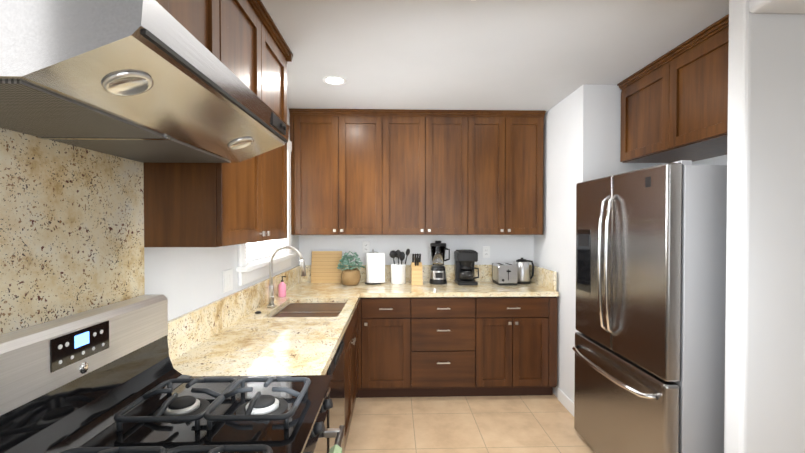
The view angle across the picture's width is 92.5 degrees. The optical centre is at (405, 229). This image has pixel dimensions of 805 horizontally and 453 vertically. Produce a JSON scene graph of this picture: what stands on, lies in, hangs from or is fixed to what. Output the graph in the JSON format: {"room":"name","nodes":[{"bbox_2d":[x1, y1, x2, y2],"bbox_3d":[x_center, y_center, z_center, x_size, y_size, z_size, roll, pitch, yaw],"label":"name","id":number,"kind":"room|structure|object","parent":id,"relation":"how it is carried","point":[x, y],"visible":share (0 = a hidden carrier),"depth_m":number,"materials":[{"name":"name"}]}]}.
{"room":"kitchen","nodes":[
{"label":"kitchen","id":0,"kind":"room"},
{"bbox_2d":[144,107,298,320],"bbox_3d":[-1.000,0.216,0.500,0.100,2.500,6.750,0,1,-2],"label":"wall","id":1,"kind":"structure","parent":0,"point":[183,280],"depth_m":1.78,"materials":[{"name":"paint"}]},
{"bbox_2d":[0,128,144,334],"bbox_3d":[-0.947,0.166,0.749,0.018,0.806,1.326,0,1,-2],"label":"backsplash","id":2,"kind":"structure","parent":1,"relation":"attached to","point":[71,229],"depth_m":1.07,"materials":[{"name":"beige stone"}]},
{"bbox_2d":[0,0,288,162],"bbox_3d":[-0.685,-0.356,0.998,0.556,0.244,0.823,0,1,-2],"label":"range hood","id":3,"kind":"object","parent":1,"relation":"attached to","point":[153,81],"visible":1,"depth_m":0.73,"materials":[{"name":"silver metal"}]},
{"bbox_2d":[156,0,226,66],"bbox_3d":[-0.814,-0.745,0.989,0.298,0.529,0.823,0,1,-2],"label":"upper cabinet","id":4,"kind":"object","parent":1,"relation":"attached to","point":[206,20],"depth_m":1.32,"materials":[{"name":"brown wood"}]},
{"bbox_2d":[143,0,290,246],"bbox_3d":[-0.838,-0.481,1.844,0.298,1.079,0.873,0,1,-2],"label":"upper cabinet","id":5,"kind":"object","parent":1,"relation":"attached to","point":[208,204],"depth_m":1.59,"materials":[{"name":"brown wood"}]},
{"bbox_2d":[223,269,232,292],"bbox_3d":[-0.992,0.285,2.157,0.008,0.120,0.120,0,1,-2],"label":"switch plate","id":6,"kind":"object","parent":1,"relation":"attached to","point":[227,280],"visible":1,"depth_m":2.14,"materials":[{"name":"white plastic"}]},
{"bbox_2d":[167,279,290,359],"bbox_3d":[-0.999,0.445,2.596,0.020,0.161,2.360,0,1,-2],"label":"backsplash","id":7,"kind":"structure","parent":1,"relation":"attached to","point":[194,327],"depth_m":1.92,"materials":[{"name":"beige stone"}]},
{"bbox_2d":[236,139,295,285],"bbox_3d":[-1.038,-0.219,2.852,0.159,1.100,1.155,0,1,-2],"label":"window","id":8,"kind":"structure","parent":1,"relation":"in","point":[256,255],"depth_m":2.90,"materials":[{"name":"white"}]},
{"bbox_2d":[299,235,533,264],"bbox_3d":[0.114,0.172,3.858,2.520,2.500,0.100,0,1,-2],"label":"wall","id":9,"kind":"structure","parent":0,"point":[510,249],"depth_m":3.81,"materials":[{"name":"paint"}]},
{"bbox_2d":[289,109,388,234],"bbox_3d":[-0.596,-0.499,3.612,0.884,1.089,0.328,0,1,-2],"label":"upper cabinet","id":10,"kind":"object","parent":9,"relation":"attached to","point":[340,157],"depth_m":3.46,"materials":[{"name":"brown wood"}]},
{"bbox_2d":[362,241,369,252],"bbox_3d":[-0.390,0.173,3.788,0.072,0.116,0.008,0,1,-2],"label":"electrical outlet","id":11,"kind":"object","parent":9,"relation":"attached to","point":[365,246],"visible":0.96,"depth_m":3.79,"materials":[{"name":"white plastic"}]},
{"bbox_2d":[303,266,530,281],"bbox_3d":[0.115,0.429,3.799,2.276,0.161,0.020,0,1,-2],"label":"backsplash","id":12,"kind":"structure","parent":9,"relation":"attached to","point":[485,272],"depth_m":3.79,"materials":[{"name":"beige stone"}]},
{"bbox_2d":[389,113,476,234],"bbox_3d":[0.171,-0.499,3.634,0.893,1.089,0.328,0,1,-2],"label":"upper cabinet","id":13,"kind":"object","parent":9,"relation":"attached to","point":[406,172],"depth_m":3.48,"materials":[{"name":"brown wood"}]},
{"bbox_2d":[483,246,489,257],"bbox_3d":[0.800,0.223,3.822,0.072,0.116,0.008,0,1,-2],"label":"electrical outlet","id":14,"kind":"object","parent":9,"relation":"attached to","point":[486,251],"visible":1,"depth_m":3.82,"materials":[{"name":"white plastic"}]},
{"bbox_2d":[477,113,544,234],"bbox_3d":[0.876,-0.499,3.655,0.759,1.089,0.328,0,1,-2],"label":"upper cabinet","id":15,"kind":"object","parent":9,"relation":"attached to","point":[510,146],"depth_m":3.50,"materials":[{"name":"brown wood"}]},
{"bbox_2d":[345,394,595,452],"bbox_3d":[1.302,1.495,0.632,4.950,0.060,6.850,0,1,-2],"label":"floor","id":16,"kind":"structure","parent":0,"point":[504,424],"depth_m":2.81,"materials":[{"name":"tile"}]},
{"bbox_2d":[0,295,344,452],"bbox_3d":[-0.569,0.851,1.017,0.747,1.216,0.823,0,1,-2],"label":"range","id":17,"kind":"object","parent":16,"relation":"on","point":[109,378],"visible":1,"depth_m":1.05,"materials":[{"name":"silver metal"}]},
{"bbox_2d":[327,370,334,452],"bbox_3d":[-0.658,1.015,1.575,0.641,0.873,0.284,0,1,-2],"label":"base cabinet","id":18,"kind":"object","parent":16,"relation":"on","point":[331,412],"depth_m":1.76,"materials":[{"name":"brown wood"}]},
{"bbox_2d":[331,334,346,452],"bbox_3d":[-0.670,1.010,1.987,0.641,0.873,0.649,0,1,-2],"label":"base cabinet","id":19,"kind":"object","parent":16,"relation":"on","point":[339,367],"depth_m":2.09,"materials":[{"name":"brown wood"}]},
{"bbox_2d":[347,298,362,435],"bbox_3d":[-0.683,1.000,2.722,0.658,0.873,0.946,0,1,-2],"label":"base cabinet","id":20,"kind":"object","parent":16,"relation":"on","point":[355,327],"depth_m":2.97,"materials":[{"name":"brown wood"}]},
{"bbox_2d":[371,298,410,397],"bbox_3d":[-0.193,0.990,3.498,0.452,0.873,0.618,0,1,-2],"label":"base cabinet","id":21,"kind":"object","parent":16,"relation":"on","point":[390,317],"depth_m":3.20,"materials":[{"name":"brown wood"}]},
{"bbox_2d":[171,294,362,376],"bbox_3d":[-0.670,0.550,2.286,0.658,0.041,1.718,0,1,-2],"label":"countertop","id":22,"kind":"structure","parent":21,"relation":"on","point":[260,344],"depth_m":1.78,"materials":[{"name":"beige stone"}]},
{"bbox_2d":[278,276,285,296],"bbox_3d":[-0.956,0.440,2.990,0.059,0.158,0.058,0,1,-2],"label":"soap bottle","id":23,"kind":"object","parent":22,"relation":"on","point":[282,289],"visible":1,"depth_m":2.97,"materials":[{"name":"pink plastic"}]},
{"bbox_2d":[267,246,306,305],"bbox_3d":[-0.810,0.316,2.604,0.267,0.416,0.102,0,1,-2],"label":"faucet","id":24,"kind":"object","parent":22,"relation":"on","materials":[{"name":"silver metal"}]},
{"bbox_2d":[271,310,338,317],"bbox_3d":[-0.642,0.658,2.482,0.442,0.205,0.291,0,1,-2],"label":"sink","id":25,"kind":"object","parent":22,"relation":"in","point":[278,313],"depth_m":2.57,"materials":[{"name":"brown metal"}]},
{"bbox_2d":[283,302,342,309],"bbox_3d":[-0.651,0.654,2.792,0.442,0.205,0.290,0,1,-2],"label":"sink","id":26,"kind":"object","parent":22,"relation":"in","point":[290,305],"depth_m":2.82,"materials":[{"name":"brown metal"}]},
{"bbox_2d":[411,298,486,396],"bbox_3d":[0.304,0.990,3.512,0.666,0.873,0.618,0,1,-2],"label":"base cabinet","id":27,"kind":"object","parent":16,"relation":"on","point":[486,336],"depth_m":3.21,"materials":[{"name":"brown wood"}]},
{"bbox_2d":[286,282,558,297],"bbox_3d":[0.114,0.533,3.489,2.296,0.038,0.642,0,1,-2],"label":"countertop","id":28,"kind":"structure","parent":27,"relation":"on","point":[386,289],"depth_m":3.27,"materials":[{"name":"beige stone"}]},
{"bbox_2d":[311,251,341,282],"bbox_3d":[-0.763,0.359,3.724,0.290,0.300,0.067,0,1,-2],"label":"cutting board","id":29,"kind":"object","parent":28,"relation":"on","point":[324,266],"visible":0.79,"depth_m":3.71,"materials":[{"name":"brown wood"}]},
{"bbox_2d":[337,251,364,285],"bbox_3d":[-0.509,0.354,3.584,0.271,0.314,0.233,0,1,-2],"label":"potted plant","id":30,"kind":"object","parent":28,"relation":"on","point":[350,276],"visible":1,"depth_m":3.52,"materials":[{"name":"plant"}]},
{"bbox_2d":[365,250,384,284],"bbox_3d":[-0.290,0.349,3.648,0.190,0.322,0.150,0,1,-2],"label":"paper towel roll","id":31,"kind":"object","parent":28,"relation":"on","point":[375,268],"visible":1,"depth_m":3.59,"materials":[{"name":"white paper"}]},
{"bbox_2d":[389,249,409,284],"bbox_3d":[-0.056,0.344,3.655,0.195,0.332,0.140,0,1,-2],"label":"utensil crock","id":32,"kind":"object","parent":28,"relation":"on","point":[398,273],"visible":1,"depth_m":3.61,"materials":[{"name":"white ceramic"}]},
{"bbox_2d":[411,254,422,284],"bbox_3d":[0.105,0.368,3.642,0.100,0.285,0.165,0,1,-2],"label":"knife block","id":33,"kind":"object","parent":28,"relation":"on","point":[416,272],"visible":1,"depth_m":3.60,"materials":[{"name":"brown wood"}]},
{"bbox_2d":[429,241,449,284],"bbox_3d":[0.323,0.307,3.665,0.196,0.405,0.168,0,1,-2],"label":"blender","id":34,"kind":"object","parent":28,"relation":"on","point":[438,270],"visible":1,"depth_m":3.61,"materials":[{"name":"black plastic"}]},
{"bbox_2d":[454,250,478,284],"bbox_3d":[0.579,0.353,3.648,0.206,0.315,0.230,0,1,-2],"label":"coffee maker","id":35,"kind":"object","parent":28,"relation":"on","point":[465,260],"visible":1,"depth_m":3.57,"materials":[{"name":"black plastic"}]},
{"bbox_2d":[492,263,516,284],"bbox_3d":[0.935,0.417,3.639,0.180,0.186,0.270,0,1,-2],"label":"toaster","id":36,"kind":"object","parent":28,"relation":"on","point":[504,273],"visible":0.98,"depth_m":3.53,"materials":[{"name":"silver metal"}]},
{"bbox_2d":[513,258,533,283],"bbox_3d":[1.130,0.388,3.690,0.203,0.243,0.156,0,1,-2],"label":"kettle","id":37,"kind":"object","parent":28,"relation":"on","point":[523,271],"visible":0.94,"depth_m":3.63,"materials":[{"name":"silver metal"}]},
{"bbox_2d":[487,298,556,395],"bbox_3d":[0.918,0.990,3.530,0.687,0.873,0.618,0,1,-2],"label":"base cabinet","id":38,"kind":"object","parent":16,"relation":"on","point":[522,332],"depth_m":3.23,"materials":[{"name":"brown wood"}]},
{"bbox_2d":[572,160,726,452],"bbox_3d":[1.571,0.555,2.259,0.918,1.774,0.910,0,1,-2],"label":"fridge","id":39,"kind":"object","parent":16,"relation":"on","point":[648,348],"visible":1,"depth_m":1.89,"materials":[{"name":"grey metal"}]},
{"bbox_2d":[261,0,728,112],"bbox_3d":[1.302,-1.065,0.599,4.950,0.060,6.850,0,1,-2],"label":"ceiling","id":40,"kind":"structure","parent":0,"point":[534,55],"depth_m":2.22,"materials":[{"name":"paint"}]},
{"bbox_2d":[322,76,346,84],"bbox_3d":[-0.505,-1.059,2.743,0.170,0.004,0.170,0,1,-2],"label":"recessed light","id":41,"kind":"object","parent":40,"relation":"in","point":[333,80],"visible":1,"depth_m":2.74,"materials":[{"name":"white"}]},
{"bbox_2d":[534,84,596,401],"bbox_3d":[1.339,0.179,3.343,0.100,2.500,1.000,0,1,-2],"label":"wall","id":42,"kind":"structure","parent":0,"point":[570,135],"depth_m":3.12,"materials":[{"name":"paint"}]},
{"bbox_2d":[531,266,556,289],"bbox_3d":[1.251,0.433,3.532,0.022,0.161,0.578,0,1,-2],"label":"backsplash","id":43,"kind":"structure","parent":42,"relation":"attached to","point":[548,278],"depth_m":3.43,"materials":[{"name":"beige stone"}]},
{"bbox_2d":[558,388,573,415],"bbox_3d":[1.342,1.391,2.438,0.082,0.099,1.620,0,1,-2],"label":"baseboard","id":44,"kind":"structure","parent":42,"relation":"attached to","point":[566,401],"depth_m":3.08,"materials":[{"name":"white wood"}]},
{"bbox_2d":[596,85,663,178],"bbox_3d":[1.782,0.185,2.905,0.760,2.500,0.100,0,1,-2],"label":"wall","id":45,"kind":"structure","parent":0,"point":[608,163],"depth_m":2.84,"materials":[{"name":"paint"}]},
{"bbox_2d":[692,155,726,164],"bbox_3d":[2.129,0.193,2.295,0.100,2.500,1.140,0,1,-2],"label":"wall","id":46,"kind":"structure","parent":0,"point":[720,160],"depth_m":2.59,"materials":[{"name":"paint"}]},
{"bbox_2d":[617,14,728,162],"bbox_3d":[1.817,-0.769,2.324,0.519,0.573,1.000,0,1,-2],"label":"upper cabinet","id":47,"kind":"object","parent":46,"relation":"attached to","point":[674,104],"visible":0.65,"depth_m":2.26,"materials":[{"name":"brown wood"}]},
{"bbox_2d":[724,0,804,452],"bbox_3d":[2.577,0.201,1.688,2.340,2.500,0.100,0,1,-2],"label":"wall","id":48,"kind":"structure","parent":0,"point":[764,412],"depth_m":1.61,"materials":[{"name":"paint"}]},
{"bbox_2d":[749,0,804,13],"bbox_3d":[2.642,-0.940,-0.581,2.340,0.160,4.411,0,1,-2],"label":"ceiling","id":49,"kind":"structure","parent":0,"point":[780,6],"depth_m":1.54,"materials":[{"name":"paint"}]}
]}

